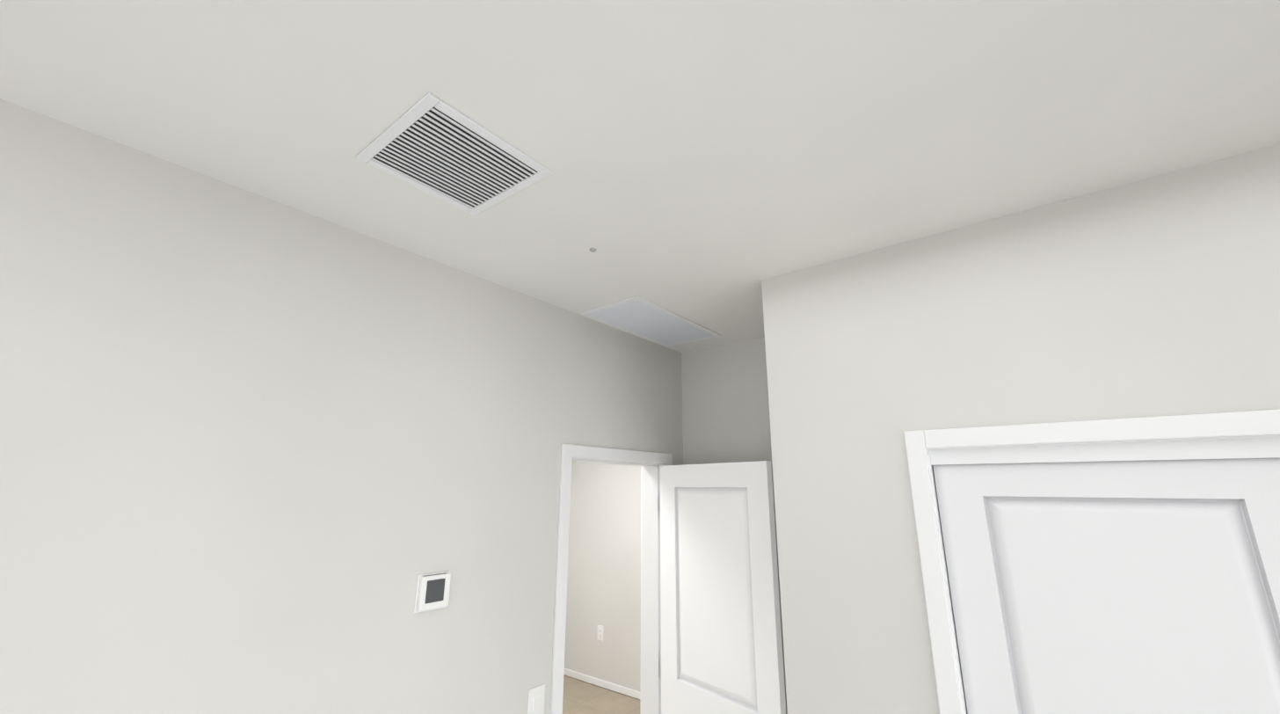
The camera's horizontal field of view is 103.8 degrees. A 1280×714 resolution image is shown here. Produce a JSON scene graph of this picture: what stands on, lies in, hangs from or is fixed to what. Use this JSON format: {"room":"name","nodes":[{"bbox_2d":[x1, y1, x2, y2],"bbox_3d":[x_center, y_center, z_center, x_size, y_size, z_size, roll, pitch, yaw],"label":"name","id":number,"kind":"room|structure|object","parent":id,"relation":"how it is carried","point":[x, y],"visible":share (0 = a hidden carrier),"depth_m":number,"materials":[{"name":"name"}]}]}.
{"room":"bedroom","nodes":[
{"label":"bedroom","id":0,"kind":"room"},
{"bbox_2d":[0,98,683,713],"bbox_3d":[-1.324,0.817,1.016,0.155,2.740,4.910,-11,-18,37],"label":"wall","id":1,"kind":"structure","parent":0,"point":[258,454],"depth_m":1.39,"materials":[{"name":"beige paint"}]},
{"bbox_2d":[414,570,450,613],"bbox_3d":[-0.695,0.793,1.696,0.026,0.118,0.118,-11,-18,37],"label":"thermostat","id":2,"kind":"object","parent":1,"relation":"attached to","point":[432,590],"visible":0.98,"depth_m":1.68,"materials":[{"name":"white plastic"}]},
{"bbox_2d":[527,683,545,713],"bbox_3d":[-0.401,1.359,1.948,0.013,0.140,0.082,-11,-18,37],"label":"light switch","id":3,"kind":"object","parent":1,"relation":"attached to","point":[535,702],"visible":1,"depth_m":1.95,"materials":[{"name":"white plastic"}]},
{"bbox_2d":[550,443,672,713],"bbox_3d":[-0.155,1.507,2.374,0.187,2.102,0.859,-11,-18,37],"label":"door frame","id":4,"kind":"structure","parent":1,"relation":"attached to","point":[650,463],"depth_m":2.63,"materials":[{"name":"white wood"}]},
{"bbox_2d":[660,460,785,713],"bbox_3d":[0.340,1.519,2.296,0.721,2.020,0.253,-11,-18,37],"label":"entry door","id":5,"kind":"structure","parent":1,"relation":"in","point":[721,643],"depth_m":2.37,"materials":[{"name":"white paint"}]},
{"bbox_2d":[562,674,640,713],"bbox_3d":[-0.924,2.887,3.308,2.835,0.096,3.620,-11,-18,37],"label":"floor","id":6,"kind":"structure","parent":0,"point":[579,696],"depth_m":4.67,"materials":[{"name":"beige tile"}]},
{"bbox_2d":[564,461,641,691],"bbox_3d":[0.225,1.851,4.951,2.750,2.740,0.120,-11,-18,37],"label":"wall","id":7,"kind":"structure","parent":0,"point":[604,576],"depth_m":5.23,"materials":[{"name":"beige paint"}]},
{"bbox_2d":[596,625,603,640],"bbox_3d":[-0.404,2.815,5.123,0.082,0.140,0.009,-11,-18,37],"label":"outlet","id":8,"kind":"object","parent":7,"relation":"attached to","point":[600,631],"visible":1,"depth_m":5.12,"materials":[{"name":"white plastic"}]},
{"bbox_2d":[563,668,640,699],"bbox_3d":[0.129,3.144,4.600,2.565,0.060,0.013,-11,-18,37],"label":"baseboard","id":9,"kind":"structure","parent":7,"relation":"attached to","point":[623,690],"depth_m":4.95,"materials":[{"name":"white wood"}]},
{"bbox_2d":[0,0,1279,352],"bbox_3d":[-0.437,-0.455,1.790,6.440,0.120,6.670,-11,-18,37],"label":"ceiling","id":10,"kind":"structure","parent":0,"point":[710,163],"depth_m":1.13,"materials":[{"name":"paint"}]},
{"bbox_2d":[355,93,552,215],"bbox_3d":[-0.488,-0.508,1.333,0.360,0.007,0.360,-11,-18,37],"label":"ceiling vent","id":11,"kind":"object","parent":10,"relation":"in","point":[432,144],"visible":1,"depth_m":1.31,"materials":[{"name":"white metal"}]},
{"bbox_2d":[589,247,596,252],"bbox_3d":[-0.169,-0.384,1.806,0.025,0.006,0.025,-11,-18,37],"label":"ceiling detector","id":12,"kind":"object","parent":10,"relation":"attached to","point":[592,250],"visible":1,"depth_m":1.80,"materials":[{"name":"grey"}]},
{"bbox_2d":[579,296,721,347],"bbox_3d":[0.080,-0.166,2.633,0.370,0.008,0.750,-11,-18,37],"label":"access panel","id":13,"kind":"object","parent":10,"relation":"in","point":[643,317],"visible":1,"depth_m":2.58,"materials":[{"name":"white metal"}]},
{"bbox_2d":[681,336,787,713],"bbox_3d":[1.634,1.051,1.858,3.725,2.740,0.120,-11,-18,37],"label":"wall","id":14,"kind":"structure","parent":0,"point":[725,411],"depth_m":2.90,"materials":[{"name":"beige paint"}]},
{"bbox_2d":[761,144,1279,713],"bbox_3d":[1.730,0.891,1.243,2.550,2.740,0.760,-11,-18,37],"label":"wall","id":15,"kind":"structure","parent":0,"point":[1157,295],"depth_m":1.54,"materials":[{"name":"beige paint"}]},
{"bbox_2d":[903,409,1279,713],"bbox_3d":[1.506,1.143,0.928,1.582,2.091,0.138,-11,-18,37],"label":"trim","id":16,"kind":"structure","parent":15,"relation":"attached to","point":[1243,434],"depth_m":1.41,"materials":[{"name":"white wood"}]},
{"bbox_2d":[932,457,1279,713],"bbox_3d":[1.220,1.229,1.118,0.749,1.995,0.039,-11,-18,37],"label":"closet door","id":17,"kind":"structure","parent":15,"relation":"in","point":[1149,586],"depth_m":1.28,"materials":[{"name":"white paint"}]}
]}

